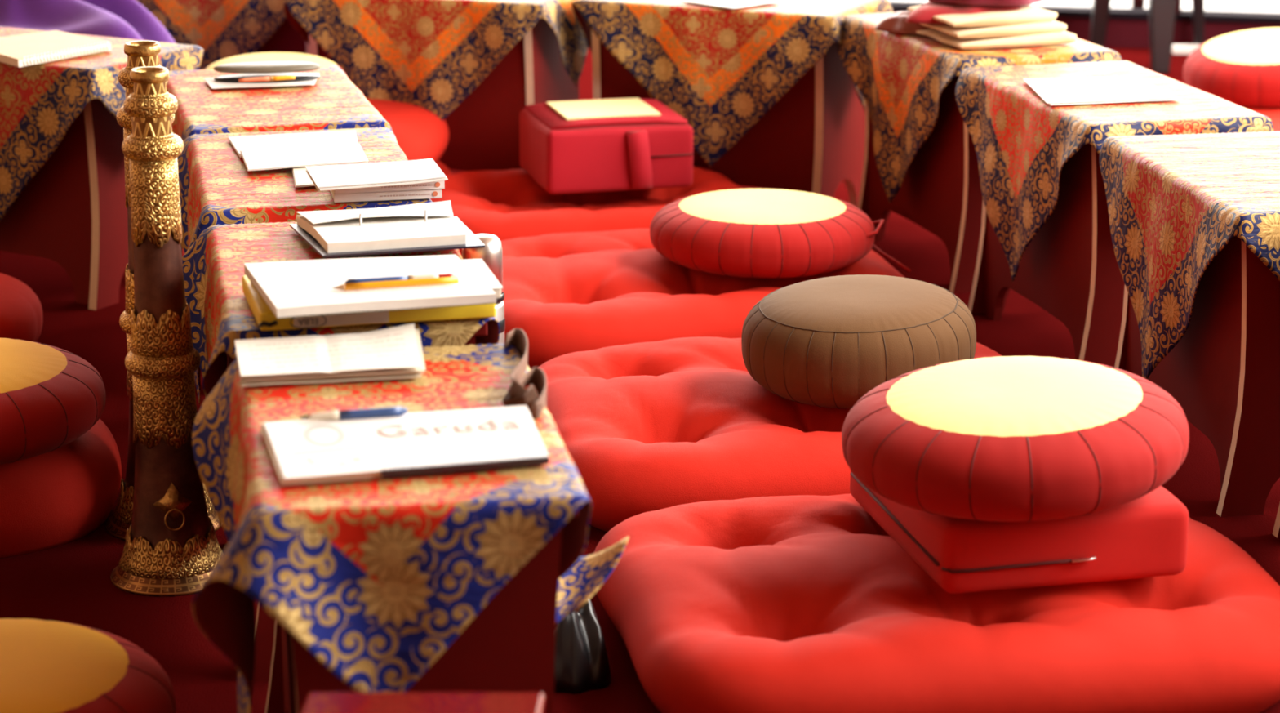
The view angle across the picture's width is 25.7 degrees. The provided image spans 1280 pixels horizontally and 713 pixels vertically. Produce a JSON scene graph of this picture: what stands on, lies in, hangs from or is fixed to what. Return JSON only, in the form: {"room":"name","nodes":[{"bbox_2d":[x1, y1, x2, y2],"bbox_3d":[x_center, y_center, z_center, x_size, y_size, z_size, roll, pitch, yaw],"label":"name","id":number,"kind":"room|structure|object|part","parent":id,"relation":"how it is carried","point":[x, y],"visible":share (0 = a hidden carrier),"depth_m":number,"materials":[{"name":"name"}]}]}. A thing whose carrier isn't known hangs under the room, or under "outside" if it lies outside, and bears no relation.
{"room":"house of worship","nodes":[
{"label":"house of worship","id":0,"kind":"room"},
{"bbox_2d":[204,52,345,73],"bbox_3d":[-0.764,-0.561,5.844,0.314,0.124,0.305,-5,16,-18],"label":"round cushion","id":1,"kind":"object","parent":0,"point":[268,56],"visible":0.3,"depth_m":5.82,"materials":[{"name":"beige fabric"}]},
{"bbox_2d":[0,46,1279,712],"bbox_3d":[-0.500,0.418,3.591,6.200,0.100,9.900,0,15,0],"label":"floor","id":2,"kind":"structure","parent":0,"point":[71,582],"depth_m":3.99,"materials":[{"name":"red carpet"}]},
{"bbox_2d":[0,272,43,342],"bbox_3d":[-1.230,-0.062,4.837,0.409,0.147,0.413,-6,17,-22],"label":"round cushion","id":3,"kind":"object","parent":2,"relation":"on","point":[21,317],"visible":0.76,"depth_m":4.79,"materials":[{"name":"red fabric"}]},
{"bbox_3d":[-1.230,-0.125,4.819,0.302,0.016,0.305,-6,17,-22],"label":"panel","id":4,"kind":"part","parent":3,"relation":"part of","materials":[{"name":"red fabric"}]},
{"bbox_2d":[0,418,121,557],"bbox_3d":[-0.968,0.159,4.057,0.430,0.153,0.430,0,15,0],"label":"floor cushion","id":5,"kind":"object","parent":2,"relation":"on","point":[60,495],"visible":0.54,"depth_m":3.93,"materials":[{"name":"red fabric"}]},
{"bbox_2d":[0,337,105,464],"bbox_3d":[-0.964,0.060,3.944,0.420,0.119,0.431,-4,16,-14],"label":"round cushion","id":6,"kind":"object","parent":5,"relation":"on","point":[51,396],"visible":1,"depth_m":3.85,"materials":[{"name":"red fabric"}]},
{"bbox_3d":[-0.964,0.009,3.930,0.320,0.013,0.328,-3,16,-11],"label":"panel","id":7,"kind":"part","parent":6,"relation":"part of","materials":[{"name":"orange fabric"}]},
{"bbox_2d":[0,0,175,43],"bbox_3d":[-1.305,-0.576,6.027,0.975,0.520,0.582,6,17,22],"label":"cloth","id":8,"kind":"object","parent":2,"relation":"on","point":[119,19],"visible":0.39,"depth_m":5.91,"materials":[{"name":"purple fabric"}]},
{"bbox_2d":[0,617,176,712],"bbox_3d":[-0.733,0.405,3.157,0.418,0.142,0.430,-8,17,-28],"label":"round cushion","id":9,"kind":"object","parent":2,"relation":"on","point":[46,665],"visible":1,"depth_m":3.13,"materials":[{"name":"red fabric"}]},
{"bbox_2d":[0,98,185,310],"bbox_3d":[-1.170,-0.372,5.419,0.570,0.450,0.300,8,18,28],"label":"table","id":10,"kind":"object","parent":2,"relation":"on","point":[72,214],"visible":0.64,"depth_m":5.24,"materials":[{"name":"red paint"}]},
{"bbox_3d":[-1.227,-0.336,5.322,0.496,0.432,0.014,8,18,28],"label":"panel","id":11,"kind":"part","parent":10,"relation":"part of","materials":[{"name":"red paint"}]},
{"bbox_2d":[0,26,203,220],"bbox_3d":[-1.172,-0.418,5.403,0.647,0.362,0.383,8,18,28],"label":"cloth","id":12,"kind":"object","parent":10,"relation":"on","point":[39,103],"visible":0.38,"depth_m":5.17,"materials":[{"name":"fabric"}]},
{"bbox_2d":[0,30,111,66],"bbox_3d":[-1.126,-0.577,5.257,0.229,0.017,0.250,-14,21,-41],"label":"book","id":13,"kind":"object","parent":12,"relation":"on","point":[28,49],"visible":1,"depth_m":5.23,"materials":[{"name":"beige paper"}]},
{"bbox_3d":[-0.947,-0.330,5.302,0.018,0.432,0.300,8,18,28],"label":"leg panel","id":14,"kind":"part","parent":10,"relation":"part of","materials":[{"name":"red paint"}]},
{"bbox_2d":[106,40,222,540],"bbox_3d":[-0.683,-0.094,3.949,0.167,0.697,0.167,1,16,5],"label":"ritual horn","id":15,"kind":"object","parent":2,"relation":"on","point":[140,53],"visible":0.3,"depth_m":3.93,"materials":[{"name":"gold metal"}]},
{"bbox_2d":[110,66,222,596],"bbox_3d":[-0.637,-0.037,3.743,0.167,0.697,0.167,-14,21,-42],"label":"ritual horn","id":16,"kind":"object","parent":2,"relation":"on","point":[171,545],"visible":0.93,"depth_m":3.73,"materials":[{"name":"gold metal"}]},
{"bbox_2d":[226,353,234,369],"bbox_3d":[-0.508,-0.067,4.315,0.300,0.450,0.570,-3,16,-11],"label":"table","id":17,"kind":"object","parent":2,"relation":"on","point":[230,359],"visible":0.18,"depth_m":4.29,"materials":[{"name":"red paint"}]},
{"bbox_2d":[177,127,432,404],"bbox_3d":[-0.532,-0.114,4.308,0.400,0.368,0.676,-3,16,-11],"label":"cloth","id":18,"kind":"object","parent":17,"relation":"on","point":[216,186],"visible":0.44,"depth_m":4.16,"materials":[{"name":"fabric"}]},
{"bbox_2d":[227,129,357,157],"bbox_3d":[-0.533,-0.333,4.397,0.208,0.003,0.163,-4,16,-15],"label":"paper sheets","id":19,"kind":"object","parent":18,"relation":"on","point":[340,137],"visible":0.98,"depth_m":4.42,"materials":[{"name":"white paper"}]},
{"bbox_2d":[240,143,368,170],"bbox_3d":[-0.509,-0.303,4.268,0.193,0.003,0.153,-4,16,-14],"label":"paper sheets","id":20,"kind":"object","parent":18,"relation":"on","point":[268,158],"visible":1,"depth_m":4.26,"materials":[{"name":"white paper"}]},
{"bbox_2d":[291,164,337,187],"bbox_3d":[-0.480,-0.270,4.167,0.073,0.003,0.168,-3,16,-10],"label":"paper sheets","id":21,"kind":"object","parent":18,"relation":"on","point":[301,179],"visible":0.4,"depth_m":4.14,"materials":[{"name":"white paper"}]},
{"bbox_2d":[329,188,442,202],"bbox_3d":[-0.368,-0.243,4.055,0.155,0.013,0.112,-3,16,-11],"label":"paperback","id":22,"kind":"object","parent":18,"relation":"on","point":[424,193],"visible":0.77,"depth_m":4.00,"materials":[{"name":"beige paper"}]},
{"bbox_2d":[333,180,444,194],"bbox_3d":[-0.365,-0.256,4.049,0.161,0.013,0.112,-3,16,-12],"label":"paperback","id":23,"kind":"object","parent":22,"relation":"on","point":[438,184],"visible":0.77,"depth_m":4.00,"materials":[{"name":"beige paper"}]},
{"bbox_2d":[305,158,448,191],"bbox_3d":[-0.376,-0.261,4.023,0.198,0.009,0.148,-4,16,-16],"label":"book","id":24,"kind":"object","parent":23,"relation":"on","point":[356,175],"visible":1,"depth_m":4.00,"materials":[{"name":"white paper"}]},
{"bbox_2d":[381,183,433,187],"bbox_3d":[-0.331,-0.242,4.002,0.074,0.002,0.001,-4,16,-13],"label":"print","id":25,"kind":"object","parent":23,"relation":"on","point":[417,185],"depth_m":4.00},
{"bbox_2d":[379,193,430,196],"bbox_3d":[-0.335,-0.230,4.007,0.072,0.002,0.001,-3,16,-11],"label":"print","id":26,"kind":"object","parent":22,"relation":"on","point":[380,194],"depth_m":4.01},
{"bbox_2d":[256,17,310,54],"bbox_3d":[-0.959,-0.718,6.671,0.570,0.450,0.300,5,16,18],"label":"table","id":27,"kind":"object","parent":2,"relation":"on","point":[286,38],"visible":0.02,"depth_m":6.48,"materials":[{"name":"red paint"}]},
{"bbox_2d":[136,0,286,69],"bbox_3d":[-0.962,-0.780,6.654,0.654,0.332,0.390,5,16,18],"label":"cloth","id":28,"kind":"object","parent":27,"relation":"on","point":[223,28],"visible":0.43,"depth_m":6.48,"materials":[{"name":"fabric"}]},
{"bbox_3d":[-0.718,-0.687,6.594,0.018,0.432,0.300,5,16,18],"label":"leg panel","id":29,"kind":"part","parent":27,"relation":"part of","materials":[{"name":"red paint"}]},
{"bbox_2d":[253,322,487,681],"bbox_3d":[-0.383,0.108,3.682,0.300,0.450,0.570,-3,16,-10],"label":"table","id":30,"kind":"object","parent":2,"relation":"on","point":[265,622],"visible":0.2,"depth_m":3.46,"materials":[{"name":"red paint"}]},
{"bbox_2d":[182,221,499,527],"bbox_3d":[-0.397,0.049,3.692,0.399,0.352,0.685,-4,16,-13],"label":"cloth","id":31,"kind":"object","parent":30,"relation":"on","point":[221,314],"visible":0.28,"depth_m":3.67,"materials":[{"name":"fabric"}]},
{"bbox_2d":[241,275,496,330],"bbox_3d":[-0.326,-0.071,3.412,0.304,0.023,0.206,-3,16,-10],"label":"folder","id":32,"kind":"object","parent":31,"relation":"on","point":[266,320],"visible":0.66,"depth_m":3.34,"materials":[{"name":"yellow paper"}]},
{"bbox_2d":[461,258,502,297],"bbox_3d":[-0.319,-0.085,3.391,0.287,0.014,0.180,-3,16,-12],"label":"book","id":33,"kind":"object","parent":32,"relation":"on","point":[478,266],"visible":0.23,"depth_m":3.42,"materials":[{"name":"beige paper"}]},
{"bbox_2d":[244,254,496,318],"bbox_3d":[-0.325,-0.088,3.349,0.261,0.013,0.228,-4,16,-15],"label":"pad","id":34,"kind":"object","parent":33,"relation":"on","point":[292,288],"visible":0.89,"depth_m":3.30,"materials":[{"name":"white paper"}]},
{"bbox_2d":[331,276,458,290],"bbox_3d":[-0.287,-0.085,3.296,0.150,0.008,0.008,-4,16,-14],"label":"pencil","id":35,"kind":"object","parent":34,"relation":"on","point":[446,280],"visible":1,"depth_m":3.29,"materials":[{"name":"yellow wood"}]},
{"bbox_2d":[344,272,457,283],"bbox_3d":[-0.280,-0.090,3.304,0.134,0.010,0.010,-4,16,-15],"label":"pen","id":36,"kind":"object","parent":34,"relation":"on","point":[428,275],"visible":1,"depth_m":3.30,"materials":[{"name":"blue plastic"}]},
{"bbox_2d":[289,200,484,257],"bbox_3d":[-0.334,-0.174,3.746,0.229,0.041,0.246,-4,16,-15],"label":"book","id":37,"kind":"object","parent":31,"relation":"on","point":[427,226],"visible":1,"depth_m":3.70,"materials":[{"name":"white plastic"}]},
{"bbox_2d":[265,510,577,712],"bbox_3d":[-0.254,0.288,3.032,0.300,0.450,0.570,-3,16,-9],"label":"table","id":38,"kind":"object","parent":2,"relation":"on","point":[508,646],"visible":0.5,"depth_m":2.77,"materials":[{"name":"red paint"}]},
{"bbox_3d":[-0.296,0.230,3.276,0.300,0.432,0.018,-3,16,-9],"label":"leg panel","id":39,"kind":"part","parent":38,"relation":"part of","materials":[{"name":"red paint"}]},
{"bbox_3d":[-0.370,0.302,3.015,0.014,0.432,0.496,-3,16,-9],"label":"panel","id":40,"kind":"part","parent":38,"relation":"part of","materials":[{"name":"red paint"}]},
{"bbox_2d":[191,342,629,712],"bbox_3d":[-0.238,0.248,3.018,0.482,0.378,0.724,-3,16,-9],"label":"cloth","id":41,"kind":"object","parent":38,"relation":"on","point":[376,578],"visible":0.7,"depth_m":2.71,"materials":[{"name":"multicoloured fabric"}]},
{"bbox_2d":[234,323,425,386],"bbox_3d":[-0.347,-0.003,3.172,0.213,0.020,0.164,-3,16,-10],"label":"open book","id":42,"kind":"object","parent":41,"relation":"on","point":[395,352],"visible":1,"depth_m":3.14,"materials":[{"name":"white paper"}]},
{"bbox_2d":[260,404,549,484],"bbox_3d":[-0.236,0.088,2.863,0.281,0.010,0.194,-4,16,-13],"label":"book","id":43,"kind":"object","parent":41,"relation":"on","point":[411,443],"visible":1,"depth_m":2.85,"materials":[{"name":"white paper"}]},
{"bbox_2d":[300,405,407,420],"bbox_3d":[-0.299,0.060,2.933,0.112,0.011,0.011,-4,16,-13],"label":"pen","id":44,"kind":"object","parent":43,"relation":"on","point":[388,411],"visible":1,"depth_m":2.93,"materials":[{"name":"blue plastic"}]},
{"bbox_2d":[300,692,544,712],"bbox_3d":[-0.199,0.486,2.538,0.224,0.330,0.160,0,15,0],"label":"box","id":45,"kind":"object","parent":2,"relation":"on","point":[314,702],"visible":1,"depth_m":2.54,"materials":[{"name":"red fabric"}]},
{"bbox_2d":[308,18,578,171],"bbox_3d":[-0.426,-0.582,6.178,0.570,0.450,0.300,6,16,20],"label":"table","id":46,"kind":"object","parent":2,"relation":"on","point":[483,128],"visible":0.23,"depth_m":6.02,"materials":[{"name":"red paint"}]},
{"bbox_3d":[-0.664,-0.598,6.268,0.018,0.432,0.300,6,16,20],"label":"leg panel","id":47,"kind":"part","parent":46,"relation":"part of","materials":[{"name":"red paint"}]},
{"bbox_3d":[-0.468,-0.544,6.075,0.496,0.432,0.014,6,16,20],"label":"panel","id":48,"kind":"part","parent":46,"relation":"part of","materials":[{"name":"red paint"}]},
{"bbox_2d":[283,0,588,120],"bbox_3d":[-0.430,-0.643,6.158,0.642,0.332,0.380,6,16,20],"label":"cloth","id":49,"kind":"object","parent":46,"relation":"on","point":[428,55],"visible":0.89,"depth_m":5.99,"materials":[{"name":"fabric"}]},
{"bbox_3d":[-0.188,-0.549,6.092,0.018,0.432,0.300,6,16,20],"label":"leg panel","id":50,"kind":"part","parent":46,"relation":"part of","materials":[{"name":"red paint"}]},
{"bbox_2d":[436,160,452,174],"bbox_3d":[-0.666,-0.356,5.975,0.512,0.123,0.465,2,16,8],"label":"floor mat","id":51,"kind":"object","parent":2,"relation":"on","point":[443,167],"visible":0.02,"depth_m":6.04,"materials":[{"name":"red fabric"}]},
{"bbox_2d":[365,97,448,163],"bbox_3d":[-0.664,-0.466,5.944,0.509,0.122,0.466,1,15,3],"label":"cushion","id":52,"kind":"object","parent":51,"relation":"on","point":[420,133],"visible":0.14,"depth_m":5.86,"materials":[{"name":"red fabric"}]},
{"bbox_2d":[462,233,505,343],"bbox_3d":[-0.212,0.060,3.834,0.059,0.462,0.059,0,15,0],"label":"thermos","id":53,"kind":"object","parent":2,"relation":"on","point":[491,254],"visible":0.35,"depth_m":3.77,"materials":[{"name":"silver metal"}]},
{"bbox_3d":[-0.212,-0.125,3.783,0.054,0.078,0.054,0,15,0],"label":"cup lid","id":54,"kind":"part","parent":53,"relation":"part of","materials":[{"name":"silver metal"}]},
{"bbox_2d":[502,328,546,418],"bbox_3d":[-0.132,0.219,3.218,0.051,0.483,0.404,-1,15,-3],"label":"shoulder bag","id":55,"kind":"object","parent":2,"relation":"on","point":[517,394],"visible":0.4,"depth_m":3.07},
{"bbox_2d":[553,599,610,693],"bbox_3d":[-0.082,0.346,3.483,0.092,0.098,0.141,0,15,0],"label":"plastic bag","id":56,"kind":"object","parent":2,"relation":"on","point":[581,660],"visible":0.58,"depth_m":3.43,"materials":[{"name":"black plastic"}]},
{"bbox_2d":[430,165,742,256],"bbox_3d":[-0.104,-0.284,5.708,0.718,0.127,0.587,-3,16,-10],"label":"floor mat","id":57,"kind":"object","parent":2,"relation":"on","point":[504,204],"visible":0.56,"depth_m":5.70,"materials":[{"name":"red fabric"}]},
{"bbox_2d":[519,97,693,194],"bbox_3d":[-0.070,-0.435,5.752,0.308,0.146,0.289,-4,16,-14],"label":"cushion","id":58,"kind":"object","parent":57,"relation":"on","point":[621,144],"visible":1,"depth_m":5.64,"materials":[{"name":"fabric"}]},
{"bbox_3d":[-0.001,-0.393,5.637,0.054,0.121,0.019,-4,16,-14],"label":"strap handle","id":59,"kind":"part","parent":58,"relation":"part of","materials":[{"name":"fabric"}]},
{"bbox_2d":[501,228,904,369],"bbox_3d":[0.082,-0.117,5.078,0.817,0.140,0.744,-3,16,-10],"label":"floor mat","id":60,"kind":"object","parent":2,"relation":"on","point":[568,292],"visible":0.41,"depth_m":4.93,"materials":[{"name":"red fabric"}]},
{"bbox_2d":[649,188,911,278],"bbox_3d":[0.225,-0.225,5.034,0.411,0.114,0.404,-10,18,-31],"label":"round cushion","id":61,"kind":"object","parent":60,"relation":"on","point":[744,233],"visible":1,"depth_m":4.90,"materials":[{"name":"red fabric"}]},
{"bbox_3d":[0.218,-0.274,5.016,0.297,0.011,0.296,-2,16,-6],"label":"panel","id":62,"kind":"part","parent":61,"relation":"part of","materials":[{"name":"yellow fabric"}]},
{"bbox_2d":[591,29,865,207],"bbox_3d":[0.193,-0.539,6.024,0.570,0.450,0.300,7,17,24],"label":"table","id":63,"kind":"object","parent":2,"relation":"on","point":[812,139],"visible":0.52,"depth_m":5.88,"materials":[{"name":"red paint"}]},
{"bbox_3d":[-0.038,-0.559,6.130,0.018,0.432,0.300,7,17,24],"label":"leg panel","id":64,"kind":"part","parent":63,"relation":"part of","materials":[{"name":"red paint"}]},
{"bbox_3d":[0.143,-0.502,5.924,0.496,0.432,0.014,7,17,24],"label":"panel","id":65,"kind":"part","parent":63,"relation":"part of","materials":[{"name":"red paint"}]},
{"bbox_2d":[571,0,893,167],"bbox_3d":[0.198,-0.601,6.006,0.640,0.333,0.370,7,17,24],"label":"cloth","id":66,"kind":"object","parent":63,"relation":"on","point":[721,69],"visible":0.81,"depth_m":5.84,"materials":[{"name":"fabric"}]},
{"bbox_2d":[679,0,779,8],"bbox_3d":[0.202,-0.746,5.892,0.182,0.003,0.155,-15,21,-43],"label":"paper sheets","id":67,"kind":"object","parent":66,"relation":"on","point":[731,4],"visible":1,"depth_m":5.85,"materials":[{"name":"white paper"}]},
{"bbox_3d":[0.424,-0.502,5.923,0.018,0.432,0.300,7,17,24],"label":"leg panel","id":68,"kind":"part","parent":63,"relation":"part of","materials":[{"name":"red paint"}]},
{"bbox_2d":[538,336,1001,531],"bbox_3d":[0.244,0.097,4.305,0.840,0.141,0.735,-3,16,-10],"label":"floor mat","id":69,"kind":"object","parent":2,"relation":"on","point":[644,427],"visible":0.38,"depth_m":4.14,"materials":[{"name":"red fabric"}]},
{"bbox_2d":[741,274,976,408],"bbox_3d":[0.331,-0.026,4.247,0.358,0.156,0.346,-12,19,-37],"label":"round cushion","id":70,"kind":"object","parent":69,"relation":"on","point":[827,341],"visible":0.89,"depth_m":4.13,"materials":[{"name":"beige fabric"}]},
{"bbox_3d":[0.328,-0.089,4.227,0.292,0.020,0.300,15,24,42],"label":"panel","id":71,"kind":"part","parent":70,"relation":"part of","materials":[{"name":"beige fabric"}]},
{"bbox_2d":[857,75,982,293],"bbox_3d":[0.662,-0.415,5.576,0.300,0.450,0.570,-5,16,-16],"label":"table","id":72,"kind":"object","parent":2,"relation":"on","point":[940,192],"visible":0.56,"depth_m":5.41,"materials":[{"name":"red paint"}]},
{"bbox_3d":[0.587,-0.472,5.813,0.300,0.432,0.018,-5,16,-16],"label":"leg panel","id":73,"kind":"part","parent":72,"relation":"part of","materials":[{"name":"red paint"}]},
{"bbox_3d":[0.737,-0.342,5.343,0.300,0.432,0.018,-5,16,-16],"label":"leg panel","id":74,"kind":"part","parent":72,"relation":"part of","materials":[{"name":"red paint"}]},
{"bbox_2d":[838,12,1122,202],"bbox_3d":[0.662,-0.477,5.558,0.383,0.332,0.649,-5,16,-16],"label":"cloth","id":75,"kind":"object","parent":72,"relation":"on","point":[901,79],"visible":0.43,"depth_m":5.46,"materials":[{"name":"fabric"}]},
{"bbox_2d":[875,10,930,35],"bbox_3d":[0.527,-0.661,5.519,0.134,0.038,0.120,7,17,22],"label":"pouch","id":76,"kind":"object","parent":75,"relation":"on","point":[895,22],"visible":0.56,"depth_m":5.49,"materials":[{"name":"red fabric"}]},
{"bbox_2d":[907,4,1076,49],"bbox_3d":[0.677,-0.644,5.413,0.252,0.061,0.237,-5,16,-18],"label":"stack","id":77,"kind":"object","parent":75,"relation":"on","point":[1029,25],"visible":0.89,"depth_m":5.33,"materials":[{"name":"beige paper"}]},
{"bbox_2d":[906,0,1021,24],"bbox_3d":[0.636,-0.677,5.433,0.258,0.048,0.173,-2,16,-6],"label":"garment","id":78,"kind":"object","parent":77,"relation":"on","point":[924,14],"visible":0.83,"depth_m":5.38,"materials":[{"name":"red fabric"}]},
{"bbox_2d":[928,0,1043,5],"bbox_3d":[0.672,-0.745,5.414,0.234,0.117,0.171,-3,16,-11],"label":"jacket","id":79,"kind":"object","parent":78,"relation":"on","point":[994,2],"visible":1,"depth_m":5.36,"materials":[{"name":"red fabric"}]},
{"bbox_2d":[593,493,1279,712],"bbox_3d":[0.387,0.305,3.548,0.850,0.142,0.698,-3,16,-10],"label":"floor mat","id":80,"kind":"object","parent":2,"relation":"on","point":[800,603],"visible":0.65,"depth_m":3.33,"materials":[{"name":"red fabric"}]},
{"bbox_2d":[849,470,1188,593],"bbox_3d":[0.476,0.184,3.600,0.325,0.100,0.413,-4,16,-13],"label":"cushion","id":81,"kind":"object","parent":80,"relation":"on","point":[1146,535],"visible":0.41,"depth_m":3.42,"materials":[{"name":"red fabric"}]},
{"bbox_2d":[841,355,1189,521],"bbox_3d":[0.463,0.096,3.473,0.420,0.134,0.427,9,18,29],"label":"round cushion","id":82,"kind":"object","parent":81,"relation":"on","point":[1000,438],"visible":1,"depth_m":3.34,"materials":[{"name":"red fabric"}]},
{"bbox_3d":[0.460,0.041,3.455,0.316,0.012,0.308,-8,18,-16],"label":"panel","id":83,"kind":"part","parent":82,"relation":"part of","materials":[{"name":"yellow fabric"}]},
{"bbox_3d":[0.539,0.247,3.417,0.031,0.005,0.007,-4,16,-13],"label":"zip pull","id":84,"kind":"part","parent":81,"relation":"part of","materials":[{"name":"silver metal"}]},
{"bbox_2d":[968,143,1124,367],"bbox_3d":[0.817,-0.241,4.944,0.300,0.450,0.570,-4,16,-13],"label":"table","id":85,"kind":"object","parent":2,"relation":"on","point":[1069,268],"visible":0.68,"depth_m":4.77,"materials":[{"name":"red paint"}]},
{"bbox_3d":[0.755,-0.298,5.185,0.300,0.432,0.018,-4,16,-13],"label":"leg panel","id":86,"kind":"part","parent":85,"relation":"part of","materials":[{"name":"red paint"}]},
{"bbox_3d":[0.703,-0.225,4.919,0.014,0.432,0.496,-4,16,-13],"label":"panel","id":87,"kind":"part","parent":85,"relation":"part of","materials":[{"name":"red paint"}]},
{"bbox_3d":[0.878,-0.166,4.708,0.300,0.432,0.018,-4,16,-13],"label":"leg panel","id":88,"kind":"part","parent":85,"relation":"part of","materials":[{"name":"red paint"}]},
{"bbox_2d":[955,60,1274,281],"bbox_3d":[0.818,-0.302,4.926,0.385,0.333,0.654,-4,16,-13],"label":"cloth","id":89,"kind":"object","parent":85,"relation":"on","point":[1023,143],"visible":0.74,"depth_m":4.84,"materials":[{"name":"fabric"}]},
{"bbox_2d":[1023,77,1180,105],"bbox_3d":[0.797,-0.458,4.847,0.243,0.005,0.258,0,15,0],"label":"paper sheets","id":90,"kind":"object","parent":89,"relation":"on","point":[1069,91],"visible":1,"depth_m":4.83,"materials":[{"name":"white paper"}]},
{"bbox_2d":[1089,0,1204,73],"bbox_3d":[1.442,-1.084,7.948,0.278,0.475,0.564,7,17,22],"label":"chair legs","id":91,"kind":"object","parent":2,"relation":"on","point":[1162,13],"visible":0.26,"depth_m":7.72,"materials":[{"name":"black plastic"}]},
{"bbox_3d":[1.313,-1.056,7.912,0.082,0.440,0.060,0,15,0],"label":"leg","id":92,"kind":"part","parent":91,"relation":"part of","materials":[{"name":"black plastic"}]},
{"bbox_3d":[1.458,-1.133,8.192,0.057,0.440,0.092,0,15,0],"label":"leg","id":93,"kind":"part","parent":91,"relation":"part of","materials":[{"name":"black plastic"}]},
{"bbox_3d":[1.436,-1.004,7.725,0.094,0.440,0.116,0,15,0],"label":"leg","id":94,"kind":"part","parent":91,"relation":"part of","materials":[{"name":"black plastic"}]},
{"bbox_3d":[1.583,-1.081,8.001,0.067,0.440,0.043,0,15,0],"label":"leg","id":95,"kind":"part","parent":91,"relation":"part of","materials":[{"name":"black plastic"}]},
{"bbox_2d":[1171,44,1200,54],"bbox_3d":[1.573,-0.879,8.050,0.100,0.025,0.024,0,15,0],"label":"door stop","id":96,"kind":"object","parent":2,"relation":"on","point":[1176,49],"visible":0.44,"depth_m":8.04,"materials":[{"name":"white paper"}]},
{"bbox_2d":[1114,235,1279,516],"bbox_3d":[0.948,-0.060,4.292,0.300,0.450,0.570,-2,16,-9],"label":"table","id":97,"kind":"object","parent":2,"relation":"on","point":[1224,372],"visible":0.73,"depth_m":4.08,"materials":[{"name":"red paint"}]},
{"bbox_3d":[0.906,-0.119,4.537,0.300,0.432,0.018,-3,16,-9],"label":"leg panel","id":98,"kind":"part","parent":97,"relation":"part of","materials":[{"name":"red paint"}]},
{"bbox_3d":[0.832,-0.047,4.276,0.014,0.432,0.496,-2,16,-9],"label":"panel","id":99,"kind":"part","parent":97,"relation":"part of","materials":[{"name":"red paint"}]},
{"bbox_2d":[1099,130,1279,379],"bbox_3d":[0.948,-0.121,4.271,0.372,0.332,0.638,-2,16,-9],"label":"cloth","id":100,"kind":"object","parent":97,"relation":"on","point":[1175,202],"visible":1,"depth_m":4.22,"materials":[{"name":"fabric"}]},
{"bbox_3d":[0.989,0.015,4.051,0.300,0.432,0.018,-2,16,-9],"label":"leg panel","id":101,"kind":"part","parent":97,"relation":"part of","materials":[{"name":"red paint"}]},
{"bbox_2d":[1248,108,1279,131],"bbox_3d":[1.618,-0.547,6.644,0.808,0.135,0.816,-3,16,-11],"label":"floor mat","id":102,"kind":"object","parent":2,"relation":"on","point":[1273,114],"visible":0.06,"depth_m":6.44,"materials":[{"name":"red fabric"}]},
{"bbox_2d":[1183,27,1279,109],"bbox_3d":[1.492,-0.679,6.648,0.401,0.164,0.397,14,21,42],"label":"round cushion","id":103,"kind":"object","parent":102,"relation":"on","point":[1242,68],"visible":0.89,"depth_m":6.54,"materials":[{"name":"red fabric"}]},
{"bbox_3d":[1.486,-0.739,6.625,0.317,0.017,0.307,-6,21,2],"label":"panel","id":104,"kind":"part","parent":103,"relation":"part of","materials":[{"name":"yellow fabric"}]},
{"bbox_2d":[1272,502,1279,537],"bbox_3d":[1.091,0.099,3.716,0.300,0.450,0.570,-2,16,-9],"label":"table","id":105,"kind":"object","parent":2,"relation":"on","point":[1276,531],"visible":1,"depth_m":3.99,"materials":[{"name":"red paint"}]},
{"bbox_3d":[-0.639,-0.230,4.904,0.300,0.450,0.570,-4,16,-13],"label":"table","id":106,"kind":"object","parent":2,"relation":"on","visible":0},
{"bbox_2d":[165,64,392,253],"bbox_3d":[-0.641,-0.287,4.891,0.394,0.342,0.651,-4,16,-13],"label":"cloth","id":107,"kind":"object","parent":106,"relation":"on","point":[334,101],"visible":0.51,"depth_m":4.74,"materials":[{"name":"fabric"}]},
{"bbox_2d":[204,72,319,88],"bbox_3d":[-0.657,-0.484,4.942,0.207,0.003,0.116,-4,16,-15],"label":"paper sheets","id":108,"kind":"object","parent":107,"relation":"on","point":[215,84],"visible":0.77,"depth_m":4.91,"materials":[{"name":"white paper"}]},
{"bbox_2d":[213,61,319,82],"bbox_3d":[-0.657,-0.502,4.948,0.186,0.028,0.071,-2,16,-7],"label":"book","id":109,"kind":"object","parent":108,"relation":"on","point":[256,68],"visible":0.93,"depth_m":4.93,"materials":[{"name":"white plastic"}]},
{"bbox_2d":[238,75,295,82],"bbox_3d":[-0.649,-0.482,4.888,0.099,0.009,0.009,-5,16,-19],"label":"pen","id":110,"kind":"object","parent":108,"relation":"on","point":[270,78],"visible":1,"depth_m":4.88,"materials":[{"name":"orange"}]},
{"bbox_2d":[888,0,1279,12],"bbox_3d":[1.000,-2.088,12.884,14.000,0.100,8.450,0,15,0],"label":"trim","id":111,"kind":"structure","parent":0,"point":[1257,6],"depth_m":9.40,"materials":[{"name":"white"}]},
{"bbox_3d":[-0.092,-2.451,8.155,7.561,3.000,1.695,0,15,0],"label":"wall","id":112,"kind":"structure","parent":0,"visible":0},
{"bbox_2d":[889,0,1279,48],"bbox_3d":[1.096,-2.225,7.902,4.450,2.700,0.094,3,16,11],"label":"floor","id":113,"kind":"structure","parent":112,"relation":"in","point":[1126,27],"depth_m":8.14,"materials":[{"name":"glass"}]},
{"bbox_3d":[1.096,-1.015,8.236,4.450,0.018,0.092,3,16,11],"label":"rail","id":114,"kind":"part","parent":113,"relation":"part of","materials":[{"name":"white"}]}
]}

